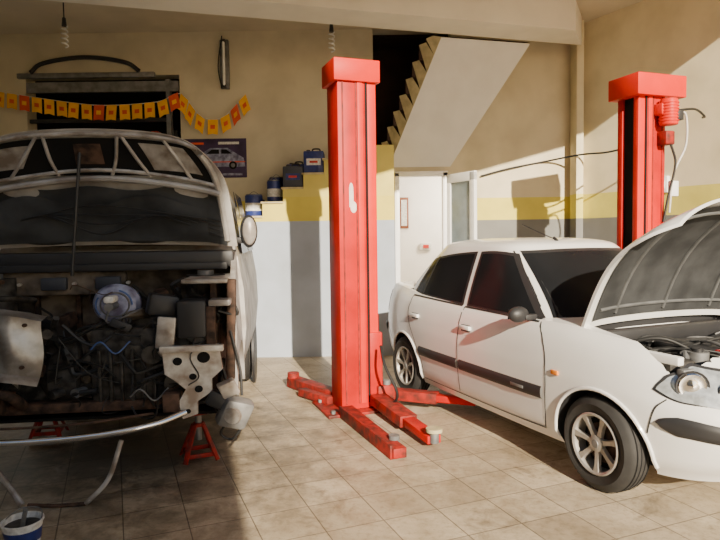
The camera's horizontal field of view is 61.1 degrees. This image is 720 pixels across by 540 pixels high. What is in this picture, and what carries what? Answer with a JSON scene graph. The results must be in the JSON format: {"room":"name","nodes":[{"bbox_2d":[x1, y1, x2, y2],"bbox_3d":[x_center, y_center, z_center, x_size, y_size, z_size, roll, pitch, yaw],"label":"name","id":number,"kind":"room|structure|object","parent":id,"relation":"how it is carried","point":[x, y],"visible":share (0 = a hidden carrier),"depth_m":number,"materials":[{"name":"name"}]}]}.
{"room":"auto repair garage","nodes":[
{"label":"auto repair garage","id":0,"kind":"room"},
{"bbox_2d":[0,29,570,238],"bbox_3d":[-1.866,-1.109,8.675,10.300,4.400,0.250,-1,3,0],"label":"wall","id":1,"kind":"structure","parent":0,"point":[279,73],"depth_m":8.48,"materials":[{"name":"paint"}]},
{"bbox_2d":[17,55,180,137],"bbox_3d":[-3.564,-2.035,8.829,2.330,1.880,0.886,-1,3,0],"label":"shelf","id":2,"kind":"object","parent":1,"relation":"attached to","point":[94,92],"visible":0.27,"depth_m":8.45,"materials":[{"name":"grey metal"}]},
{"bbox_2d":[0,92,250,134],"bbox_3d":[-3.324,-2.171,8.354,3.655,0.673,0.083,-1,3,0],"label":"bunting","id":3,"kind":"object","parent":1,"relation":"hanging from","point":[175,102],"visible":1,"depth_m":8.32},
{"bbox_2d":[184,138,246,177],"bbox_3d":[-2.032,-1.558,8.504,0.900,0.540,0.023,-1,3,0],"label":"poster","id":4,"kind":"object","parent":1,"relation":"attached to","point":[229,155],"visible":0.55,"depth_m":8.50,"materials":[{"name":"multicoloured paper"}]},
{"bbox_2d":[218,36,229,88],"bbox_3d":[-1.874,-2.844,8.367,0.148,0.703,0.123,-1,3,0],"label":"lamp","id":5,"kind":"object","parent":1,"relation":"attached to","point":[224,76],"visible":1,"depth_m":8.35,"materials":[{"name":"grey metal"}]},
{"bbox_2d":[394,171,447,283],"bbox_3d":[0.863,-0.158,8.585,0.740,2.435,0.140,-1,3,0],"label":"door frame","id":6,"kind":"structure","parent":1,"relation":"in","point":[443,174],"depth_m":8.48,"materials":[{"name":"white wood"}]},
{"bbox_2d":[447,170,476,244],"bbox_3d":[1.354,-0.129,8.262,0.095,2.360,0.620,-2,4,-28],"label":"door leaf","id":7,"kind":"structure","parent":6,"relation":"attached to","point":[461,187],"depth_m":8.20,"materials":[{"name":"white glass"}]},
{"bbox_2d":[0,0,643,38],"bbox_3d":[-0.345,-3.236,5.128,13.800,0.200,7.400,-1,3,0],"label":"ceiling","id":8,"kind":"structure","parent":0,"point":[16,16],"depth_m":7.98,"materials":[{"name":"paint"}]},
{"bbox_2d":[60,2,68,47],"bbox_3d":[-3.561,-2.949,7.344,0.089,0.530,0.088,-1,3,0],"label":"pendant bulb","id":9,"kind":"object","parent":8,"relation":"hanging from","point":[64,24],"visible":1,"depth_m":7.33,"materials":[{"name":"white glass"}]},
{"bbox_2d":[44,0,581,44],"bbox_3d":[-1.942,-2.999,6.423,10.280,0.368,0.501,-2,3,-16],"label":"beam","id":10,"kind":"structure","parent":8,"relation":"attached to","point":[551,21],"depth_m":7.03,"materials":[{"name":"paint"}]},
{"bbox_2d":[328,24,334,52],"bbox_3d":[-0.362,-3.026,7.743,0.089,0.509,0.088,-1,3,0],"label":"pendant bulb","id":11,"kind":"object","parent":8,"relation":"hanging from","point":[331,30],"visible":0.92,"depth_m":7.72,"materials":[{"name":"white glass"}]},
{"bbox_2d":[0,356,719,539],"bbox_3d":[0.021,1.542,1.087,18.000,0.100,18.000,-1,3,0],"label":"floor","id":12,"kind":"structure","parent":0,"point":[294,472],"depth_m":3.82,"materials":[{"name":"tile"}]},
{"bbox_2d":[0,470,24,506],"bbox_3d":[-2.123,1.222,3.600,0.372,0.309,0.039,1,3,24],"label":"metal pipe","id":13,"kind":"object","parent":12,"relation":"on","point":[6,483],"visible":1,"depth_m":3.55,"materials":[{"name":"grey metal"}]},
{"bbox_2d":[0,506,44,539],"bbox_3d":[-1.712,1.302,3.096,0.201,0.203,0.199,-1,3,0],"label":"paint bucket","id":14,"kind":"object","parent":12,"relation":"on","point":[25,525],"visible":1,"depth_m":3.07,"materials":[{"name":"blue plastic"}]},
{"bbox_2d":[28,421,68,438],"bbox_3d":[-2.464,1.137,4.819,0.250,0.347,0.250,-1,3,-11],"label":"jack stand","id":15,"kind":"object","parent":12,"relation":"on","point":[34,432],"visible":0.48,"depth_m":4.74,"materials":[{"name":"red metal"}]},
{"bbox_2d":[27,439,123,507],"bbox_3d":[-1.664,1.195,3.563,0.544,0.364,0.073,-1,3,-10],"label":"rod","id":16,"kind":"object","parent":12,"relation":"on","point":[101,488],"visible":0.99,"depth_m":3.57,"materials":[{"name":"metal"}]},
{"bbox_2d":[0,128,257,446],"bbox_3d":[-1.928,0.153,5.219,2.139,2.328,3.551,-1,3,-7],"label":"vehicle","id":17,"kind":"object","parent":12,"relation":"on","point":[128,276],"visible":1,"depth_m":4.20,"materials":[{"name":"silver metal"}]},
{"bbox_2d":[0,128,236,275],"bbox_3d":[-1.826,-0.462,4.287,1.863,0.998,0.377,-1,3,-7],"label":"hood","id":18,"kind":"object","parent":17,"relation":"attached to","point":[78,186],"depth_m":4.31,"materials":[{"name":"silver metal"}]},
{"bbox_2d":[179,414,219,464],"bbox_3d":[-1.134,1.147,4.290,0.250,0.347,0.250,-2,3,-23],"label":"jack stand","id":19,"kind":"object","parent":12,"relation":"on","point":[196,427],"visible":0.89,"depth_m":4.25,"materials":[{"name":"red metal"}]},
{"bbox_2d":[240,145,394,356],"bbox_3d":[-1.731,-0.233,8.198,4.355,2.700,0.800,-1,3,0],"label":"staircase","id":20,"kind":"structure","parent":12,"relation":"on","point":[291,250],"depth_m":7.83,"materials":[{"name":"paint"}]},
{"bbox_2d":[245,191,262,215],"bbox_3d":[-1.387,-0.865,7.983,0.232,0.324,0.232,-1,3,0],"label":"can","id":21,"kind":"object","parent":20,"relation":"on","point":[253,207],"visible":0.88,"depth_m":7.89,"materials":[{"name":"blue metal"}]},
{"bbox_2d":[267,177,280,201],"bbox_3d":[-1.125,-1.049,7.973,0.182,0.324,0.182,-1,3,0],"label":"can","id":22,"kind":"object","parent":20,"relation":"on","point":[273,186],"visible":0.84,"depth_m":7.90,"materials":[{"name":"blue metal"}]},
{"bbox_2d":[269,174,282,200],"bbox_3d":[-1.135,-1.102,8.301,0.202,0.394,0.202,-1,3,0],"label":"can","id":23,"kind":"object","parent":20,"relation":"on","point":[279,177],"visible":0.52,"depth_m":8.24,"materials":[{"name":"grey metal"}]},
{"bbox_2d":[283,163,303,186],"bbox_3d":[-0.862,-1.233,7.969,0.260,0.325,0.309,-1,3,0],"label":"jerrycan","id":24,"kind":"object","parent":20,"relation":"on","point":[292,175],"visible":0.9,"depth_m":7.82,"materials":[{"name":"black plastic"}]},
{"bbox_2d":[287,161,303,167],"bbox_3d":[-0.858,-1.288,8.336,0.260,0.395,0.309,-1,3,0],"label":"jerrycan","id":25,"kind":"object","parent":20,"relation":"on","point":[290,164],"visible":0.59,"depth_m":8.19,"materials":[{"name":"black plastic"}]},
{"bbox_2d":[303,148,324,172],"bbox_3d":[-0.595,-1.421,7.958,0.260,0.335,0.309,-1,3,0],"label":"jerrycan","id":26,"kind":"object","parent":20,"relation":"on","point":[313,162],"visible":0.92,"depth_m":7.81,"materials":[{"name":"blue plastic"}]},
{"bbox_2d":[381,36,529,166],"bbox_3d":[1.250,-2.179,8.047,1.920,1.520,0.870,-1,3,0],"label":"staircase","id":27,"kind":"structure","parent":20,"relation":"attached to","point":[454,81],"depth_m":8.08,"materials":[{"name":"white paint"}]},
{"bbox_2d":[287,57,705,459],"bbox_3d":[1.694,-0.395,6.127,4.472,3.160,2.344,-2,4,-26],"label":"lift","id":28,"kind":"object","parent":12,"relation":"on","point":[647,102],"visible":0.82,"depth_m":5.36,"materials":[{"name":"red metal"}]},
{"bbox_2d":[480,149,617,176],"bbox_3d":[2.727,-1.478,7.772,0.916,0.413,2.408,-3,4,-34],"label":"cable","id":29,"kind":"object","parent":28,"relation":"attached to","point":[616,149],"visible":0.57,"depth_m":8.46,"materials":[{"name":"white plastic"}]},
{"bbox_2d":[386,199,719,493],"bbox_3d":[1.605,0.368,5.120,1.860,1.755,4.182,-2,3,-23],"label":"car","id":30,"kind":"object","parent":12,"relation":"on","point":[609,352],"visible":0.99,"depth_m":4.02,"materials":[{"name":"white painted metal"},{"name":"glass"},{"name":"rubber"}]},
{"bbox_2d":[581,199,719,327],"bbox_3d":[2.137,0.007,3.833,1.400,0.906,0.658,-2,3,-23],"label":"hood","id":31,"kind":"object","parent":30,"relation":"attached to","point":[671,273],"depth_m":3.92,"materials":[{"name":"grey metal"}]},
{"bbox_2d":[570,20,583,237],"bbox_3d":[2.984,-1.161,8.411,0.100,4.400,0.260,-1,3,0],"label":"pillar","id":32,"kind":"structure","parent":12,"relation":"on","point":[577,51],"depth_m":8.29,"materials":[{"name":"paint"}]},
{"bbox_2d":[373,34,447,144],"bbox_3d":[0.725,-2.550,9.085,1.500,1.800,0.725,-1,3,0],"label":"wall","id":33,"kind":"structure","parent":0,"point":[396,54],"depth_m":9.37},
{"bbox_2d":[399,177,441,281],"bbox_3d":[1.195,-0.349,9.922,3.000,2.660,2.250,-1,3,0],"label":"wall","id":34,"kind":"structure","parent":0,"point":[424,194],"depth_m":10.93,"materials":[{"name":"white paint"}]},
{"bbox_2d":[400,197,408,227],"bbox_3d":[0.786,-1.018,10.886,0.160,0.550,0.040,-1,3,0],"label":"framed picture","id":35,"kind":"object","parent":34,"relation":"attached to","point":[404,211],"visible":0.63,"depth_m":10.87,"materials":[{"name":"brown wood"}]},
{"bbox_2d":[420,243,430,249],"bbox_3d":[1.174,-0.423,10.884,0.200,0.120,0.080,-1,3,0],"label":"sign","id":36,"kind":"object","parent":34,"relation":"attached to","point":[423,246],"visible":1,"depth_m":10.86,"materials":[{"name":"plastic"}]},
{"bbox_2d":[583,0,719,244],"bbox_3d":[5.606,-1.371,4.323,0.300,5.200,10.500,-3,4,-30],"label":"wall","id":37,"kind":"structure","parent":0,"point":[671,37],"depth_m":7.37,"materials":[{"name":"paint"}]},
{"bbox_2d":[664,176,669,192],"bbox_3d":[3.646,-1.032,7.367,0.081,0.200,0.160,-3,4,-30],"label":"junction box","id":38,"kind":"object","parent":37,"relation":"attached to","point":[666,178],"visible":0.34,"depth_m":7.30,"materials":[{"name":"white plastic"}]}
]}

